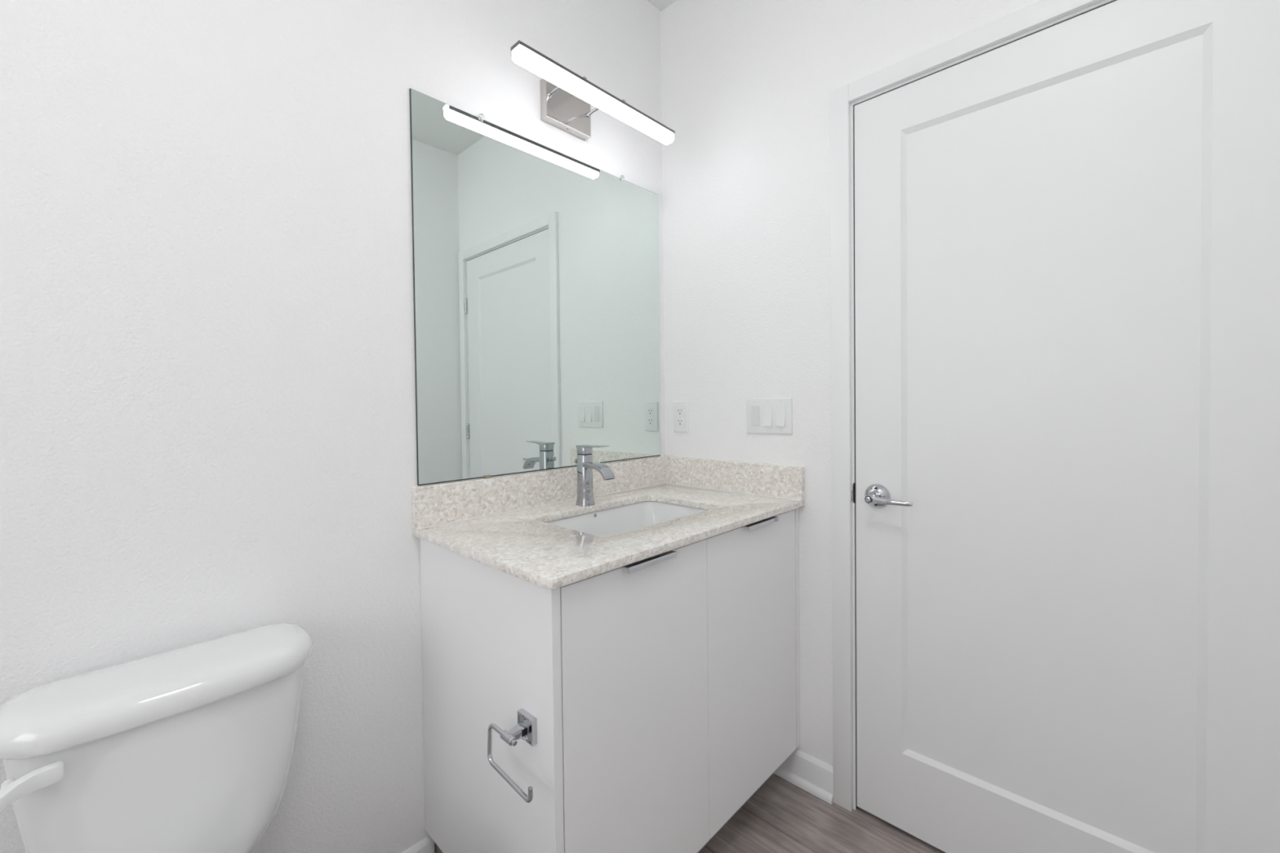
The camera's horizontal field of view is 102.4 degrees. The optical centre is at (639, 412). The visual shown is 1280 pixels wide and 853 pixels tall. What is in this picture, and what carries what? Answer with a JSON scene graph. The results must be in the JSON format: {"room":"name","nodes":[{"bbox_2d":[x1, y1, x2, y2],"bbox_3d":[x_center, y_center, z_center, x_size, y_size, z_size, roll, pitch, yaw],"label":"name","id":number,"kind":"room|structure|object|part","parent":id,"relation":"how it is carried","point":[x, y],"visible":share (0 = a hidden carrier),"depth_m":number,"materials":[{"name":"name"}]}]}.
{"room":"bathroom","nodes":[
{"label":"bathroom","id":0,"kind":"room"},
{"bbox_2d":[0,0,665,852],"bbox_3d":[-1.002,-0.144,0.874,0.120,2.627,3.290,0,1,44],"label":"wall","id":1,"kind":"structure","parent":0,"point":[208,415],"depth_m":1.02,"materials":[{"name":"white paint"}]},
{"bbox_2d":[402,835,434,852],"bbox_3d":[-1.250,1.132,0.516,0.028,0.094,2.135,0,1,44],"label":"baseboard","id":2,"kind":"structure","parent":1,"relation":"attached to","point":[426,845],"depth_m":1.27,"materials":[{"name":"white paint"}]},
{"bbox_2d":[479,113,484,119],"bbox_3d":[-0.424,-0.792,1.380,0.014,0.017,0.017,0,1,44],"label":"mirror clip","id":3,"kind":"object","parent":1,"relation":"attached to","point":[482,117],"visible":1,"depth_m":1.38,"materials":[{"name":"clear plastic"}]},
{"bbox_2d":[409,88,660,485],"bbox_3d":[-0.241,-0.312,1.582,0.005,0.965,0.902,0,1,44],"label":"mirror","id":4,"kind":"object","parent":1,"relation":"attached to","point":[535,265],"visible":1,"depth_m":1.48,"materials":[{"name":"silver mirror"}]},
{"bbox_2d":[411,456,666,529],"bbox_3d":[-0.230,0.223,1.587,0.020,0.101,0.928,0,1,44],"label":"backsplash","id":5,"kind":"structure","parent":1,"relation":"attached to","point":[450,502],"depth_m":1.45,"materials":[{"name":"beige stone"}]},
{"bbox_2d":[511,40,675,145],"bbox_3d":[-0.163,-0.925,1.516,0.205,0.122,0.582,0,1,44],"label":"vanity light","id":6,"kind":"object","parent":1,"relation":"attached to","point":[566,96],"visible":1,"depth_m":1.51,"materials":[{"name":"silver metal"}]},
{"bbox_3d":[-0.209,-0.924,1.460,0.156,0.035,0.015,0,1,44],"label":"arm","id":7,"kind":"part","parent":6,"relation":"part of","materials":[{"name":"silver metal"}]},
{"bbox_3d":[-0.106,-0.928,1.569,0.156,0.035,0.015,0,1,44],"label":"arm","id":8,"kind":"part","parent":6,"relation":"part of","materials":[{"name":"silver metal"}]},
{"bbox_2d":[647,0,676,11],"bbox_3d":[-0.402,-1.478,0.263,1.821,0.050,3.290,0,1,44],"label":"ceiling","id":9,"kind":"structure","parent":0,"point":[660,5],"depth_m":1.88,"materials":[{"name":"white paint"}]},
{"bbox_2d":[699,773,945,852],"bbox_3d":[-0.371,1.198,0.313,1.821,0.050,3.290,0,1,44],"label":"floor","id":10,"kind":"structure","parent":0,"point":[781,816],"depth_m":1.41,"materials":[{"name":"grey plastic"}]},
{"bbox_2d":[0,622,313,852],"bbox_3d":[-0.591,0.795,0.693,0.704,0.746,0.401,0,1,44],"label":"toilet","id":11,"kind":"object","parent":10,"relation":"on","point":[189,748],"visible":1,"depth_m":0.81,"materials":[{"name":"white ceramic"}]},
{"bbox_3d":[-0.818,0.498,0.679,0.028,0.026,0.084,0,1,25],"label":"flush lever","id":12,"kind":"part","parent":11,"relation":"part of","materials":[{"name":"white plastic"}]},
{"bbox_3d":[-0.781,0.445,0.864,0.189,0.048,0.401,0,1,44],"label":"tank lid","id":13,"kind":"part","parent":11,"relation":"part of","materials":[{"name":"white ceramic"}]},
{"bbox_2d":[419,507,799,852],"bbox_3d":[-0.018,0.720,1.425,0.554,0.856,0.930,0,1,44],"label":"vanity cabinet","id":14,"kind":"object","parent":10,"relation":"on","point":[662,691],"visible":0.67,"depth_m":1.11,"materials":[{"name":"white laminate"}]},
{"bbox_3d":[-0.339,0.673,1.101,0.536,0.742,0.020,0,1,44],"label":"panel","id":15,"kind":"part","parent":14,"relation":"part of","materials":[{"name":"white laminate"}]},
{"bbox_2d":[487,708,537,803],"bbox_3d":[-0.218,0.610,0.932,0.147,0.101,0.057,0,1,44],"label":"toilet paper holder","id":16,"kind":"object","parent":14,"relation":"attached to","point":[526,729],"visible":1,"depth_m":0.94,"materials":[{"name":"silver metal"}]},
{"bbox_3d":[-0.223,0.583,0.938,0.019,0.019,0.036,0,1,44],"label":"post","id":17,"kind":"part","parent":16,"relation":"part of","materials":[{"name":"silver metal"}]},
{"bbox_3d":[-0.209,0.582,0.954,0.047,0.047,0.012,0,1,44],"label":"wall plate","id":18,"kind":"part","parent":16,"relation":"part of","materials":[{"name":"silver metal"}]},
{"bbox_2d":[411,454,804,588],"bbox_3d":[-0.029,0.231,1.411,0.558,0.122,0.950,0,1,44],"label":"countertop","id":19,"kind":"structure","parent":14,"relation":"on","point":[498,522],"depth_m":1.37,"materials":[{"name":"beige stone"}]},
{"bbox_2d":[573,444,614,506],"bbox_3d":[-0.139,0.184,1.504,0.153,0.179,0.047,0,1,44],"label":"faucet","id":20,"kind":"object","parent":19,"relation":"on","point":[585,464],"visible":1,"depth_m":1.51,"materials":[{"name":"silver metal"}]},
{"bbox_3d":[-0.138,0.108,1.501,0.109,0.026,0.037,0,1,44],"label":"lever","id":21,"kind":"part","parent":20,"relation":"part of","materials":[{"name":"silver metal"}]},
{"bbox_3d":[-0.120,0.167,1.486,0.100,0.045,0.037,0,1,44],"label":"spout","id":22,"kind":"part","parent":20,"relation":"part of","materials":[{"name":"silver metal"}]},
{"bbox_2d":[545,501,707,536],"bbox_3d":[-0.024,0.368,1.419,0.339,0.149,0.512,0,1,44],"label":"sink basin","id":23,"kind":"object","parent":19,"relation":"in","point":[624,518],"visible":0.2,"depth_m":1.58,"materials":[{"name":"white ceramic"}]},
{"bbox_3d":[0.007,0.674,1.089,0.018,0.733,0.434,0,1,44],"label":"door","id":24,"kind":"part","parent":14,"relation":"part of","materials":[{"name":"white laminate"}]},
{"bbox_3d":[0.019,0.311,1.080,0.030,0.010,0.150,0,1,44],"label":"handle","id":25,"kind":"part","parent":14,"relation":"part of","materials":[{"name":"silver metal"}]},
{"bbox_3d":[0.312,0.664,1.409,0.018,0.733,0.446,0,1,44],"label":"door","id":26,"kind":"part","parent":14,"relation":"part of","materials":[{"name":"white laminate"}]},
{"bbox_3d":[0.326,0.301,1.403,0.030,0.010,0.154,0,1,44],"label":"handle","id":27,"kind":"part","parent":14,"relation":"part of","materials":[{"name":"silver metal"}]},
{"bbox_2d":[660,0,1040,766],"bbox_3d":[0.706,-0.174,1.436,1.581,2.627,0.120,0,1,44],"label":"wall","id":28,"kind":"structure","parent":0,"point":[747,86],"depth_m":1.62,"materials":[{"name":"white paint"}]},
{"bbox_2d":[673,400,688,432],"bbox_3d":[0.148,0.015,1.884,0.070,0.114,0.008,0,1,44],"label":"wall outlet","id":29,"kind":"object","parent":28,"relation":"attached to","point":[681,408],"visible":1,"depth_m":1.88,"materials":[{"name":"white plastic"}]},
{"bbox_2d":[676,417,684,426],"bbox_3d":[0.147,0.034,1.882,0.034,0.028,0.002,0,1,44],"label":"receptacle","id":30,"kind":"object","parent":29,"relation":"attached to","point":[680,421],"depth_m":1.88,"materials":[{"name":"grey plastic"}]},
{"bbox_2d":[676,407,684,415],"bbox_3d":[0.146,-0.004,1.881,0.034,0.028,0.002,0,1,44],"label":"receptacle","id":31,"kind":"object","parent":29,"relation":"attached to","point":[680,411],"depth_m":1.88,"materials":[{"name":"grey plastic"}]},
{"bbox_2d":[746,397,792,435],"bbox_3d":[0.406,0.011,1.636,0.162,0.114,0.012,0,1,44],"label":"light switch","id":32,"kind":"object","parent":28,"relation":"attached to","point":[771,415],"visible":1,"depth_m":1.63,"materials":[{"name":"white plastic"}]},
{"bbox_3d":[0.373,0.010,1.667,0.034,0.069,0.001,0,1,44],"label":"rocker frame","id":33,"kind":"part","parent":32,"relation":"part of","materials":[{"name":"white plastic"}]},
{"bbox_3d":[0.406,0.011,1.636,0.034,0.069,0.001,0,1,44],"label":"rocker frame","id":34,"kind":"part","parent":32,"relation":"part of","materials":[{"name":"white plastic"}]},
{"bbox_3d":[0.439,0.011,1.604,0.034,0.069,0.001,0,1,44],"label":"rocker frame","id":35,"kind":"part","parent":32,"relation":"part of","materials":[{"name":"white plastic"}]},
{"bbox_2d":[773,748,833,804],"bbox_3d":[0.341,1.091,1.720,0.619,0.094,0.028,0,1,44],"label":"baseboard","id":36,"kind":"structure","parent":28,"relation":"attached to","point":[802,770],"depth_m":1.56,"materials":[{"name":"white paint"}]},
{"bbox_2d":[830,0,1116,812],"bbox_3d":[0.932,0.113,1.219,0.918,2.055,0.136,0,1,44],"label":"door frame","id":37,"kind":"structure","parent":28,"relation":"attached to","point":[1042,12],"depth_m":1.46,"materials":[{"name":"white paint"}]},
{"bbox_3d":[0.605,0.228,1.462,0.020,0.053,0.004,-1,1,-30],"label":"strike plate","id":38,"kind":"part","parent":37,"relation":"part of","materials":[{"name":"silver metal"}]},
{"bbox_2d":[853,0,1279,852],"bbox_3d":[0.885,0.138,1.165,0.804,1.985,0.110,0,1,44],"label":"door","id":39,"kind":"structure","parent":28,"relation":"in","point":[1067,233],"depth_m":1.13,"materials":[{"name":"white paint"}]},
{"bbox_3d":[0.647,0.230,1.410,0.067,0.067,0.018,0,1,44],"label":"handle","id":40,"kind":"part","parent":39,"relation":"part of","materials":[{"name":"silver metal"}]},
{"bbox_3d":[0.657,0.231,1.354,0.116,0.025,0.053,0,1,44],"label":"lever","id":41,"kind":"part","parent":39,"relation":"part of","materials":[{"name":"silver metal"}]}
]}

